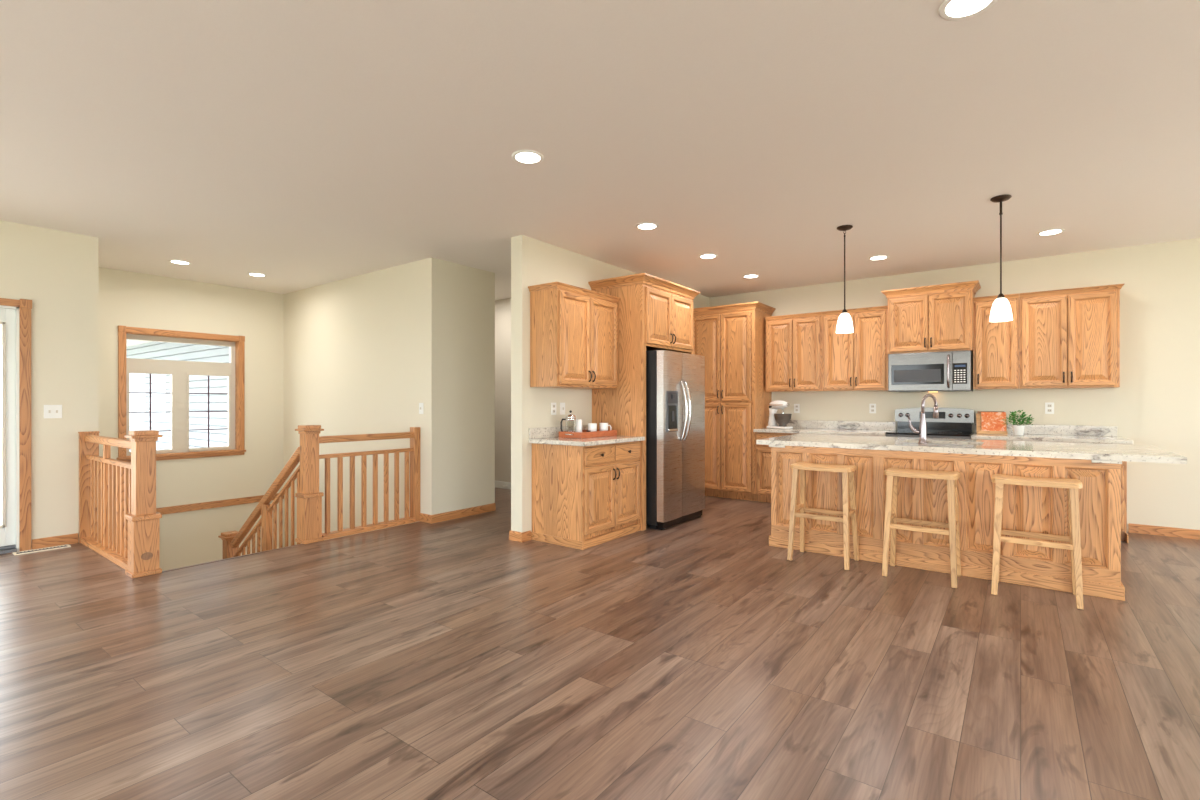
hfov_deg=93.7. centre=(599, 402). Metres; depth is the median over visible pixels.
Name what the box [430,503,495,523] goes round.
baseboard
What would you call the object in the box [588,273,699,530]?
tall cabinet
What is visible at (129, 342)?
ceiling
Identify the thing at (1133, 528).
baseboard
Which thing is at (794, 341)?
upper cabinet
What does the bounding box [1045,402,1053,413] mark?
power outlet
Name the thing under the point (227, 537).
newel post
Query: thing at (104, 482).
railing
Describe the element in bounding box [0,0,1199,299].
ceiling
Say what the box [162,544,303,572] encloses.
trim
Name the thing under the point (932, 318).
upper cabinet
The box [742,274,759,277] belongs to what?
recessed light
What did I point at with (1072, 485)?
bar stool
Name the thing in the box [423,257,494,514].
wall
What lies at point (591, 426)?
mug
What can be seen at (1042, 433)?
countertop
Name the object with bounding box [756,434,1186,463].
island countertop
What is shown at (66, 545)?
floor vent
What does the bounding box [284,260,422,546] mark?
wall
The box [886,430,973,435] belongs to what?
cooktop
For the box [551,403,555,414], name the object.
power outlet
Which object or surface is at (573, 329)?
upper cabinet
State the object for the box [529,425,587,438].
backsplash
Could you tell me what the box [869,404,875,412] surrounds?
power outlet
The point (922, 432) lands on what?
faucet
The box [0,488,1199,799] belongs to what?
floor
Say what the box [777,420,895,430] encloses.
backsplash
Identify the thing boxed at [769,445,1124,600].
kitchen island
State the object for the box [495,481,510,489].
baseboard
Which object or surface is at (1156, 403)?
wall
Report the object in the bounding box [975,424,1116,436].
backsplash
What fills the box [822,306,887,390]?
upper cabinet
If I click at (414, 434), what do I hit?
railing
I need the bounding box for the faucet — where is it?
[908,394,938,443]
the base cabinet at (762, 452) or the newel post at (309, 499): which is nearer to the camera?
the newel post at (309, 499)
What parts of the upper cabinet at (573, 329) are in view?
crown molding, door, frame, door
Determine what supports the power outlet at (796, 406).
attached to the wall at (1156, 403)
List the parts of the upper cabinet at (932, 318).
door, crown molding, door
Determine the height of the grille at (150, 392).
0.911 m
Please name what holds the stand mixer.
on the countertop at (859, 428)
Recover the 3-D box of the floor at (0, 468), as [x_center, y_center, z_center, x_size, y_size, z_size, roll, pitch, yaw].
[-9.478,1.555,7.246,10.140,0.380,6.950,0,0,37]
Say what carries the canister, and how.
on the serving tray
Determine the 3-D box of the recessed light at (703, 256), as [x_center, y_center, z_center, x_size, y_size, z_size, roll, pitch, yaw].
[1.104,-1.491,5.743,0.196,0.006,0.196,0,0,37]
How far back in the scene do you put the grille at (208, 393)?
7.14 m
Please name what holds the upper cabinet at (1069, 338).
attached to the wall at (1156, 403)
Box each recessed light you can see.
[168,260,190,264]
[247,273,266,276]
[512,150,543,163]
[635,222,658,229]
[698,254,717,258]
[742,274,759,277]
[868,255,888,259]
[939,0,997,20]
[1036,229,1064,235]
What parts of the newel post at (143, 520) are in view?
post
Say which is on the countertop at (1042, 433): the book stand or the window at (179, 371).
the book stand
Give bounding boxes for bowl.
[774,414,791,425]
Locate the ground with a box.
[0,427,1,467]
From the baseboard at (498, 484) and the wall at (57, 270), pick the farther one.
the baseboard at (498, 484)
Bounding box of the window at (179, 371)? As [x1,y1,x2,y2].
[116,325,245,461]
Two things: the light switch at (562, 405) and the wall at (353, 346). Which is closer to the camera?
the light switch at (562, 405)
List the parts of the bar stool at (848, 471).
leg, leg, seat, leg, leg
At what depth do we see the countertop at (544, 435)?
5.12 m
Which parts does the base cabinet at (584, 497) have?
toe molding, drawer, door, frame, drawer, door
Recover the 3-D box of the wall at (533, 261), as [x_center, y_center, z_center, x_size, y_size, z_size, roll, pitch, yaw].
[0.376,-0.125,6.562,0.140,2.740,3.760,0,0,37]
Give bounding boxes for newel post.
[125,430,162,578]
[218,531,238,558]
[295,425,323,543]
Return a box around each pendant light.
[836,225,853,333]
[989,194,1012,321]
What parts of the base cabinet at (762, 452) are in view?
door, drawer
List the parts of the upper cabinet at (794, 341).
door, crown molding, door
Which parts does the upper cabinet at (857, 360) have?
door, crown molding, door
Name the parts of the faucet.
lever, spout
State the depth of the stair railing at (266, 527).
5.42 m
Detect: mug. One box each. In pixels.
[588,423,596,431]
[599,423,610,430]
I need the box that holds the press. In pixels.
[560,410,575,431]
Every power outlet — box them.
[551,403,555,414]
[794,404,799,412]
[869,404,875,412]
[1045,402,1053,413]
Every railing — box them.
[78,431,130,569]
[230,447,300,556]
[319,427,419,539]
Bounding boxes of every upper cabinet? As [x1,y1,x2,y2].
[528,282,619,388]
[765,312,821,391]
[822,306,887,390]
[881,280,980,353]
[973,293,1018,389]
[1019,284,1123,388]
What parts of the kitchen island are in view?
support plate, panel, panel, panel, panel, panel, molding, panel, panel, panel, support plate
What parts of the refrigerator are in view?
freezer door, dispenser panel, handle, handle, fridge door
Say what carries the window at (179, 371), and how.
attached to the wall at (125, 298)
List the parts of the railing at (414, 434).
sub rail, handrail, rail, wall post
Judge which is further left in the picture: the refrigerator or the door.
the door
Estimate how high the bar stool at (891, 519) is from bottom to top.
0.756 m
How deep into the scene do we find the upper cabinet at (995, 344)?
5.76 m
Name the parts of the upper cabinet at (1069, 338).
door, crown molding, door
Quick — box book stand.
[976,413,1007,434]
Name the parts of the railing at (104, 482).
wall post, rail, post, handrail, sub rail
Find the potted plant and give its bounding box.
[1003,410,1033,435]
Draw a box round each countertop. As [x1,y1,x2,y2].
[529,425,644,445]
[753,420,895,435]
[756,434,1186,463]
[971,424,1132,444]
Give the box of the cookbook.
[981,412,1005,430]
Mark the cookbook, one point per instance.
(990, 421)
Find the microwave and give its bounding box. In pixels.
[888,350,972,391]
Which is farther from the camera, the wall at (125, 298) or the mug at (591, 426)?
the wall at (125, 298)
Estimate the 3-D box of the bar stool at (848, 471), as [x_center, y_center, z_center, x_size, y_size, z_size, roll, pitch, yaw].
[1.761,0.867,4.433,0.456,0.756,0.351,0,0,37]
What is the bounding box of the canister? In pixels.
[575,419,581,431]
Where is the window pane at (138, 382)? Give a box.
[127,341,228,451]
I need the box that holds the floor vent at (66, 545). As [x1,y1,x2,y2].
[13,544,70,554]
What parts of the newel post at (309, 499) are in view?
post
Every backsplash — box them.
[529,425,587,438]
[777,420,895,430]
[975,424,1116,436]
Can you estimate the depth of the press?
5.25 m
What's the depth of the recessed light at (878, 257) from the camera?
5.79 m
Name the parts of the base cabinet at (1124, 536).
door, molding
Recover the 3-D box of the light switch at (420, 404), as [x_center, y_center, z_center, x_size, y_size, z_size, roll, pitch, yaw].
[-1.877,0.063,5.889,0.072,0.116,0.016,0,0,37]
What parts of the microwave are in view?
door, handle, control panel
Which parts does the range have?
clock panel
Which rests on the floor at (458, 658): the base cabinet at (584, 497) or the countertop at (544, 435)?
the base cabinet at (584, 497)
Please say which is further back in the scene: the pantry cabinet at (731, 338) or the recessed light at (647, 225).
the pantry cabinet at (731, 338)
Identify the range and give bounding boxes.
[886,407,973,438]
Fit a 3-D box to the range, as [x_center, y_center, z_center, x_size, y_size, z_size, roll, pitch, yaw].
[3.564,0.651,6.073,0.762,1.188,0.720,0,0,37]
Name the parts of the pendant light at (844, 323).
rod, lamp shade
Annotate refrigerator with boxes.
[646,350,704,529]
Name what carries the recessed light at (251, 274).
in the ceiling at (299, 144)
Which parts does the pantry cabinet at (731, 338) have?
door, door, frame, rail, crown molding, door, door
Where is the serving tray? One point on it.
(570, 434)
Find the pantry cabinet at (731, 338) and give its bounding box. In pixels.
[693,301,775,500]
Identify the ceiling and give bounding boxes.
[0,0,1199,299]
[0,324,152,346]
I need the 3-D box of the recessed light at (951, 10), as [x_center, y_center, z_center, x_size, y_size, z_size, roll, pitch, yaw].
[1.378,-1.491,2.099,0.196,0.006,0.196,0,0,37]
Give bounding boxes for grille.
[17,545,65,553]
[129,374,170,431]
[189,376,227,446]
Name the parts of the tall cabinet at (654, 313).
panel, crown molding, door, frame, door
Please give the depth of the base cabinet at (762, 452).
6.94 m
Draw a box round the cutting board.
[977,411,1003,413]
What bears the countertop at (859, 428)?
on the base cabinet
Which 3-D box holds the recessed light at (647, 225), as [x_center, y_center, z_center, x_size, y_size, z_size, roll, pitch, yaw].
[0.399,-1.491,4.766,0.196,0.006,0.196,0,0,37]
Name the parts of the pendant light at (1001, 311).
rod, lamp shade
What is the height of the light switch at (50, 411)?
0.116 m
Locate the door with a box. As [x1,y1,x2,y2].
[0,298,31,554]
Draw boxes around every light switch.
[44,405,61,417]
[419,403,422,413]
[560,403,564,414]
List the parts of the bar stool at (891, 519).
leg, leg, seat, leg, leg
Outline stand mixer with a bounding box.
[767,400,792,428]
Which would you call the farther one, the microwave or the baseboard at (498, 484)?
the baseboard at (498, 484)
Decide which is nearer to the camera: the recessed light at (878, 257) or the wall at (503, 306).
the recessed light at (878, 257)
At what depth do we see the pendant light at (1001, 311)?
4.08 m
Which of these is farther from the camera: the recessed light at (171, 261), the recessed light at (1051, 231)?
the recessed light at (171, 261)
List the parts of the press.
lid, frame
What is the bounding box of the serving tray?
[559,429,616,438]
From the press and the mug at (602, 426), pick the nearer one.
the press
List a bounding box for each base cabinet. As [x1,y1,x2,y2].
[531,441,640,549]
[755,432,791,502]
[1069,442,1128,542]
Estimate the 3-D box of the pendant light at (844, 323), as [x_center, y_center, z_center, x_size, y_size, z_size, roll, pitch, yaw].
[2.085,-1.044,4.791,0.142,0.899,0.142,0,0,37]
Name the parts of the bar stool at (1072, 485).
leg, leg, seat, leg, leg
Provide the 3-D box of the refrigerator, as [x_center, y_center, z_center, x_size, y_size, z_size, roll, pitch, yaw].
[0.609,0.367,5.988,0.841,1.755,0.890,0,0,37]
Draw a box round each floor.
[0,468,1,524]
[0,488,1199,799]
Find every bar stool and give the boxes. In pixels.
[787,462,858,569]
[882,467,960,587]
[991,474,1083,608]
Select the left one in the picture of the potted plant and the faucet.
the faucet
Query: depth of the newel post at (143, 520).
4.05 m
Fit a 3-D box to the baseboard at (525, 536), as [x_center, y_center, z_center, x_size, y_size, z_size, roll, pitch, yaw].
[-0.663,1.202,5.045,0.014,0.085,0.114,0,0,37]
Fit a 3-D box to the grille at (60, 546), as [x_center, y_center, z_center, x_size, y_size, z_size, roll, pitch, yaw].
[-4.698,1.242,4.738,0.070,0.005,0.310,0,0,37]
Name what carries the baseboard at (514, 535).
attached to the wall at (533, 261)
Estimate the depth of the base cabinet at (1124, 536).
4.98 m
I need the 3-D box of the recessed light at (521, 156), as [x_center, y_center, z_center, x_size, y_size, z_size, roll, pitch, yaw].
[-0.439,-1.491,3.425,0.196,0.006,0.196,0,0,37]
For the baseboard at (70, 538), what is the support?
attached to the wall at (57, 270)
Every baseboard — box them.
[32,533,77,549]
[419,513,429,522]
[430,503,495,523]
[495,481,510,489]
[510,530,521,541]
[521,531,530,541]
[1129,523,1199,539]
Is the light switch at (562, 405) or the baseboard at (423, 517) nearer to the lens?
the light switch at (562, 405)
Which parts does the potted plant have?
pot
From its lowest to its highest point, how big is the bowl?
0.157 m
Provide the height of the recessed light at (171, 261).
0.006 m
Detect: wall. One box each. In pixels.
[0,220,97,549]
[98,267,283,570]
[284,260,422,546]
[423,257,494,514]
[495,298,510,481]
[511,235,708,531]
[709,238,1199,531]
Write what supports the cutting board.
on the countertop at (1042, 433)

